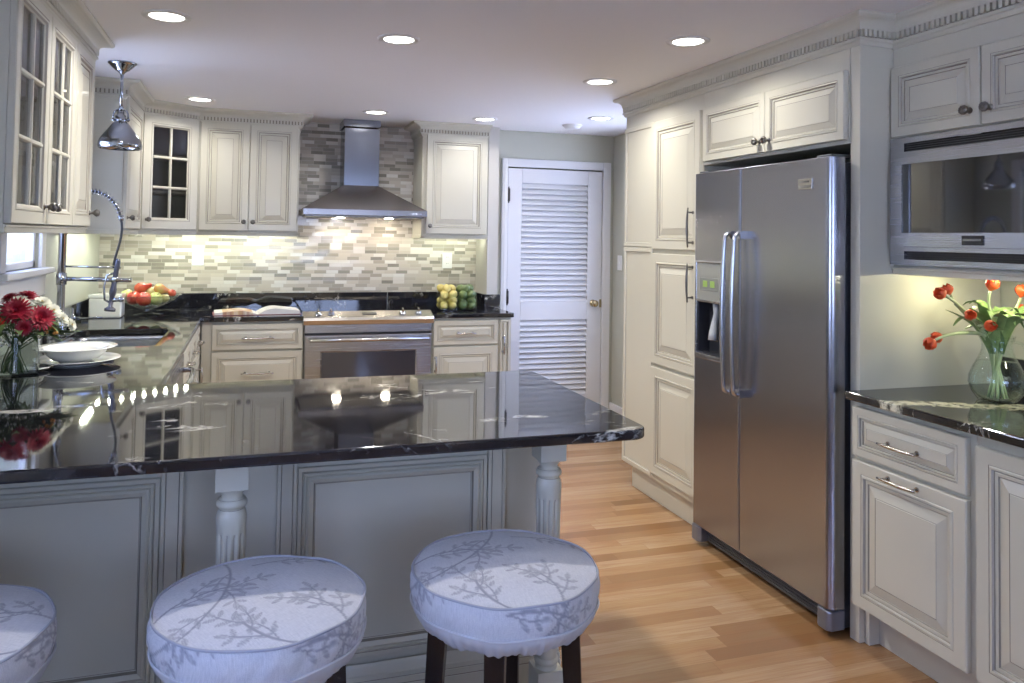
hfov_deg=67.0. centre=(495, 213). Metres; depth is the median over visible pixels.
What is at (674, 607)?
floor
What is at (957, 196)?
microwave oven
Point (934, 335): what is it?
tulip
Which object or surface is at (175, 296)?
fruit bowl
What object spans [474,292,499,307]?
backsplash
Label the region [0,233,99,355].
wall
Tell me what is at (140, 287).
pear
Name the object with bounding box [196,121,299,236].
upper cabinet
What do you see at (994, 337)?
tulip
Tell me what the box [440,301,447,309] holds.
lemon
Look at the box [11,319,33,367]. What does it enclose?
chrysanthemum
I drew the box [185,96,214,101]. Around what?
recessed light
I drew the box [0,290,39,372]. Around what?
chrysanthemum
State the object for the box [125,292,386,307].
backsplash
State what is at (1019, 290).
tulip
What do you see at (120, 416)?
countertop
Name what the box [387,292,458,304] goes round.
backsplash
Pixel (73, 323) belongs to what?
daisy
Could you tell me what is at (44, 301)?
daisy
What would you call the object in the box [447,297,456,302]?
lemon
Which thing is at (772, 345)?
refrigerator
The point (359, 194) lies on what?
range hood
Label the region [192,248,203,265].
wall outlet
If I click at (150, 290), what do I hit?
apple
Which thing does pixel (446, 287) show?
lemon
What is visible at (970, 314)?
tulip
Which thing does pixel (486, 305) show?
countertop
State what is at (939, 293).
tulip
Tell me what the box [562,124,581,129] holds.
smoke detector
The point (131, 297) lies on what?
apple
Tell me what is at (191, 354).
base cabinet
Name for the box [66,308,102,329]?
soap dispenser
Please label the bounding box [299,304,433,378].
range
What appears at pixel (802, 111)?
upper cabinet
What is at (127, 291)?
apple
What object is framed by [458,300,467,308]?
lime
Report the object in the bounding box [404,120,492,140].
crown molding
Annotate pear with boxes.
[134,282,152,292]
[154,284,169,293]
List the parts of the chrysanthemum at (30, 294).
stem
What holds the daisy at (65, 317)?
in the flower vase at (7, 377)
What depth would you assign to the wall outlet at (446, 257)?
6.12 m
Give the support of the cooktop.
in the range
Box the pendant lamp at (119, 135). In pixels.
[97,60,141,150]
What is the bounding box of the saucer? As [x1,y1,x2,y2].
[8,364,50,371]
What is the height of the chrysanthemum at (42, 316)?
0.254 m
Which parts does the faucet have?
post, spout arm, sprayer lever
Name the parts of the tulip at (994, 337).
stem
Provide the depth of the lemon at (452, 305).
5.59 m
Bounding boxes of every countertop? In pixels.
[0,292,643,483]
[387,292,513,317]
[845,356,1023,447]
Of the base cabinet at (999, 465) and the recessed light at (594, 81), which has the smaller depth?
the base cabinet at (999, 465)
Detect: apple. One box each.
[121,289,131,299]
[126,291,138,304]
[136,292,150,305]
[145,285,154,293]
[150,292,162,304]
[162,293,169,301]
[168,289,175,295]
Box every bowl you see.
[32,341,117,363]
[123,293,181,314]
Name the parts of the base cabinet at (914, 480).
handle, handle, drawer, door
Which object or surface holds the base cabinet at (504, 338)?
on the floor
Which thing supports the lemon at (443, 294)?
in the glass vase
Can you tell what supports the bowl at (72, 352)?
on the plate
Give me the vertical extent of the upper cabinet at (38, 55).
0.772 m
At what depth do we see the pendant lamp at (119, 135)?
3.84 m
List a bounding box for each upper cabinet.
[0,0,77,232]
[67,43,99,232]
[68,97,143,233]
[137,113,198,234]
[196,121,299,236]
[412,134,487,238]
[703,48,850,166]
[891,13,1023,281]
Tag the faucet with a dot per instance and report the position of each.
(61, 275)
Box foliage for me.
[0,305,78,374]
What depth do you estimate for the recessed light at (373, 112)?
5.29 m
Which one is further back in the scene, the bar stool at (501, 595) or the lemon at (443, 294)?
the lemon at (443, 294)
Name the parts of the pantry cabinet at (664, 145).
panel, door, door, door, handle, handle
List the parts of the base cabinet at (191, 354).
drawer, handle, drawer, drawer, door, handle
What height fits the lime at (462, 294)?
0.065 m
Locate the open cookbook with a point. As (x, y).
(268, 310)
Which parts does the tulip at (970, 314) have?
stem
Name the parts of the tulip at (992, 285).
stem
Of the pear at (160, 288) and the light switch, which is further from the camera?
the light switch
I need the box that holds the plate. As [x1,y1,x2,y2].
[32,352,120,366]
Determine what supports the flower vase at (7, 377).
on the countertop at (120, 416)
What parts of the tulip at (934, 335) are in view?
stem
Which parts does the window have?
frame, casing, sill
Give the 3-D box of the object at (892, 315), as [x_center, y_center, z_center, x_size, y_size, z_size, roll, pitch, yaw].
[1.653,0.468,2.964,0.682,2.200,0.047,1,-2,-17]
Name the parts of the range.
vent panel, oven door, control panel, handle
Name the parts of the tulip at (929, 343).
stem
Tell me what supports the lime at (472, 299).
in the glass vase at (475, 292)
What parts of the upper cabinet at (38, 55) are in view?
door, light rail, knob, knob, door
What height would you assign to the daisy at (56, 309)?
0.256 m
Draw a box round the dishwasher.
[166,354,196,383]
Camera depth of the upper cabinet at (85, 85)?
3.24 m
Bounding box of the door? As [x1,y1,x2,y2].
[506,168,601,403]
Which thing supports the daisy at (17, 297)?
in the flower vase at (7, 377)
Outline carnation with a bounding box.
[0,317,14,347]
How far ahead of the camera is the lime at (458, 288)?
5.68 m
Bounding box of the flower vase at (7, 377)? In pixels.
[0,335,40,378]
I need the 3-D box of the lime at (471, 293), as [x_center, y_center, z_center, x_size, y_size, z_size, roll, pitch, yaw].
[-0.182,0.593,5.666,0.068,0.063,0.067,1,-2,-10]
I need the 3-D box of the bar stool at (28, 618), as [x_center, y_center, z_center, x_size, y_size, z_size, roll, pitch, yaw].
[-1.122,1.142,1.502,0.455,0.675,0.455,1,-2,-2]
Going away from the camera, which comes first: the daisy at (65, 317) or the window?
the daisy at (65, 317)
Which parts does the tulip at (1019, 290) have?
stem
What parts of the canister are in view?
lid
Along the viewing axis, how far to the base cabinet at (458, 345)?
5.42 m
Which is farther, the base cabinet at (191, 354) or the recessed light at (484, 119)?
the recessed light at (484, 119)
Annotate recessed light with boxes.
[141,9,191,23]
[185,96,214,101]
[362,110,389,114]
[377,33,419,44]
[472,117,497,121]
[583,78,616,85]
[588,116,613,120]
[666,35,709,46]
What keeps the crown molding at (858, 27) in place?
attached to the pantry cabinet at (664, 145)
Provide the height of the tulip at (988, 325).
0.328 m
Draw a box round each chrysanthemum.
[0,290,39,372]
[0,292,19,372]
[0,297,32,369]
[7,305,55,371]
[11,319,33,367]
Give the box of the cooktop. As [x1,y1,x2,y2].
[299,304,422,312]
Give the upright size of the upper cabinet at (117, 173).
0.778 m
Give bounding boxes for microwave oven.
[890,120,1023,270]
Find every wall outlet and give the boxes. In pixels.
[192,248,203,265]
[442,253,451,267]
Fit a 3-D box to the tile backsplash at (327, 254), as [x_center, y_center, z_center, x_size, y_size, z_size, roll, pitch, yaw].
[-1.457,-0.050,5.809,2.726,1.281,0.008,1,-2,-17]
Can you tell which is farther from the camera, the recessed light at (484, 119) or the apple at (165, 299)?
the recessed light at (484, 119)
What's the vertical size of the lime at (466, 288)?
0.064 m
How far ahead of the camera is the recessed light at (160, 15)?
3.02 m
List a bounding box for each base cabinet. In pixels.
[0,445,566,682]
[183,326,204,383]
[200,321,303,382]
[431,317,498,373]
[498,317,510,370]
[852,398,1013,682]
[976,436,1023,682]
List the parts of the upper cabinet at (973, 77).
door, light rail, knob, knob, door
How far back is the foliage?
2.83 m
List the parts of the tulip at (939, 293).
stem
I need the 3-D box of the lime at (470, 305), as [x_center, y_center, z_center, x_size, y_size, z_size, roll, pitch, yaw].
[-0.183,0.667,5.657,0.069,0.063,0.067,0,-2,30]
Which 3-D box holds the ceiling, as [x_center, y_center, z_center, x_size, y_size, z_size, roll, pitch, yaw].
[0.352,-0.821,1.956,4.140,0.080,8.780,1,-2,-17]
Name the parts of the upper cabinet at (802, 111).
door, knob, knob, door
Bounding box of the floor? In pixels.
[558,441,937,682]
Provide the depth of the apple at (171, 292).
5.05 m
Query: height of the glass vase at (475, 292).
0.130 m
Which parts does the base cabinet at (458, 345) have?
handle, door, drawer, handle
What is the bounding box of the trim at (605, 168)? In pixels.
[500,158,610,407]
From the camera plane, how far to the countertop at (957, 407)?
2.60 m
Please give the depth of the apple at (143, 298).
4.92 m
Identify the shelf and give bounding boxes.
[18,149,55,166]
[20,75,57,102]
[152,190,185,195]
[153,154,186,162]
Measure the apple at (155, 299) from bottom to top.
0.084 m
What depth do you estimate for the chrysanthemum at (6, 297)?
2.87 m
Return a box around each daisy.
[2,312,68,372]
[3,296,51,365]
[3,318,75,372]
[5,303,62,372]
[10,295,30,341]
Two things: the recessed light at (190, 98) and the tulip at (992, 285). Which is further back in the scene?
the recessed light at (190, 98)
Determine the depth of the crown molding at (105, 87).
5.17 m
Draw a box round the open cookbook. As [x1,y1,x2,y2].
[212,305,300,315]
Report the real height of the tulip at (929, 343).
0.326 m
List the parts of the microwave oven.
door, glass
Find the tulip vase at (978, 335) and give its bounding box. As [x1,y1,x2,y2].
[967,335,1023,403]
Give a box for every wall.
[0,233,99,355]
[199,292,387,382]
[475,127,499,293]
[497,130,613,408]
[611,134,1023,406]
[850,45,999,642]
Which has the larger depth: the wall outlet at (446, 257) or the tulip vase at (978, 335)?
the wall outlet at (446, 257)
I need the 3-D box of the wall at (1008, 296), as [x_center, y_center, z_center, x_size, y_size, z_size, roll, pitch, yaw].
[2.237,0.415,2.515,0.150,2.297,8.480,1,-2,-17]
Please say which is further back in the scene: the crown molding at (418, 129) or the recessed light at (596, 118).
the crown molding at (418, 129)
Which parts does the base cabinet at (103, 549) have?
wainscot panel, post, wainscot panel, molding, post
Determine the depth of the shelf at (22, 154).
2.82 m
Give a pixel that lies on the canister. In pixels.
(97, 304)
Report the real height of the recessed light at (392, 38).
0.007 m
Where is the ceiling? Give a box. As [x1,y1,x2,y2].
[82,0,933,136]
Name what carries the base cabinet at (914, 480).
on the floor
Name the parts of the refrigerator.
dispenser panel, dispenser lever, freezer door, handle, handle, door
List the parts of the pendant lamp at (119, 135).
lamp shade, stem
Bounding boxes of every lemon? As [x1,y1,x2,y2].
[437,284,442,291]
[437,296,446,303]
[440,290,447,299]
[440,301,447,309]
[442,284,450,292]
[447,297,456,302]
[448,290,456,298]
[448,302,455,309]
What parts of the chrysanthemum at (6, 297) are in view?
stem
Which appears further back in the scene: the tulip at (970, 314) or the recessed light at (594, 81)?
the recessed light at (594, 81)
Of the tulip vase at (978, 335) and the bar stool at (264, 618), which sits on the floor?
the bar stool at (264, 618)
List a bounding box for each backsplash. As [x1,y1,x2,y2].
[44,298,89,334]
[98,122,475,292]
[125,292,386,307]
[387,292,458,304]
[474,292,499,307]
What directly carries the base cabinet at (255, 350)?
on the floor
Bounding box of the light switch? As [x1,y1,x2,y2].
[617,256,621,270]
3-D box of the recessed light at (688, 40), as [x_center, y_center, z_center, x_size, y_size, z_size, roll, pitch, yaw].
[0.815,-0.730,3.286,0.184,0.007,0.184,1,-2,-17]
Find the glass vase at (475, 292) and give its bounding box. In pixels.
[456,292,475,310]
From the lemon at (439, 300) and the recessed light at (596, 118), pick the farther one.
the lemon at (439, 300)
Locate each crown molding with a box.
[39,0,114,61]
[94,76,313,132]
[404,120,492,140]
[613,0,1023,117]
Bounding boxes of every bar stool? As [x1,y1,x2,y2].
[0,584,56,682]
[146,555,366,682]
[410,529,599,682]
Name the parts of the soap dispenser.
spout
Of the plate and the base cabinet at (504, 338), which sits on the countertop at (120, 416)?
the plate
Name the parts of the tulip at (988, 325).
stem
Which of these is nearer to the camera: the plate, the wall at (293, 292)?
the plate
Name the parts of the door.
louver panel, louver panel, knob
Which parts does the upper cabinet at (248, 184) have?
door, light rail, door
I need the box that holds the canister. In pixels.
[88,293,125,317]
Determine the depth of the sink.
4.26 m
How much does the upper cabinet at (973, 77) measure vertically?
0.863 m
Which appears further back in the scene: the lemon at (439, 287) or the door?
the door
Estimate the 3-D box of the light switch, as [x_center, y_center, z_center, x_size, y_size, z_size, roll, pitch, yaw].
[0.991,0.398,6.223,0.014,0.120,0.076,1,-2,-17]
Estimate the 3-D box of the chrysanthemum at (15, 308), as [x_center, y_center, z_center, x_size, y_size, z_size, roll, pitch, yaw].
[-1.756,0.441,2.797,0.164,0.284,0.092,0,-2,37]
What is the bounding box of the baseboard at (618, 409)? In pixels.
[609,402,621,414]
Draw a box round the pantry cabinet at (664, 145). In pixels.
[622,94,744,524]
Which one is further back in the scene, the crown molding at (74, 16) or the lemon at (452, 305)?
the lemon at (452, 305)
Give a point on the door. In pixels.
(554, 228)
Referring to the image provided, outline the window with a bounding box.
[0,233,54,306]
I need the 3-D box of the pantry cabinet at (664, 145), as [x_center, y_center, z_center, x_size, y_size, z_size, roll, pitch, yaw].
[1.192,0.503,4.327,0.745,2.200,0.843,1,-2,-17]
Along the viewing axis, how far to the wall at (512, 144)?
6.24 m
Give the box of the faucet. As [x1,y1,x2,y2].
[56,188,132,336]
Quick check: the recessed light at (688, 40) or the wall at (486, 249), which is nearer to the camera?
the recessed light at (688, 40)
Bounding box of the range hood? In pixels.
[299,119,426,219]
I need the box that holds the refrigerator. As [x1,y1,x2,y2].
[692,154,850,631]
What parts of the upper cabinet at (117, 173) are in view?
light rail, knob, door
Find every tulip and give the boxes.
[923,304,1023,398]
[930,310,1004,398]
[933,287,1023,396]
[942,283,1019,395]
[963,301,1023,397]
[964,300,1023,396]
[965,280,1023,394]
[976,284,1023,398]
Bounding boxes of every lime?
[456,284,462,292]
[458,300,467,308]
[459,290,466,298]
[461,285,469,291]
[466,297,475,302]
[467,290,475,297]
[467,303,474,308]
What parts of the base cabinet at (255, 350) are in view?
drawer, handle, drawer, handle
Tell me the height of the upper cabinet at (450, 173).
0.778 m
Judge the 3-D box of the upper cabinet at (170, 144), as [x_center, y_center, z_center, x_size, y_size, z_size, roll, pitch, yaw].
[-2.349,-0.249,5.208,0.652,0.778,0.611,1,-2,-17]
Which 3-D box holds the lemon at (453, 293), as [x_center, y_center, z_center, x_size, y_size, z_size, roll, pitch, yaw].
[-0.318,0.591,5.624,0.068,0.068,0.070,0,-2,19]
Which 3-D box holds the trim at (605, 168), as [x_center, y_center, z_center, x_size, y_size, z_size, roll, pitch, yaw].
[0.482,0.612,6.190,0.935,2.075,0.028,1,-2,-17]
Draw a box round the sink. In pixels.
[68,334,164,346]

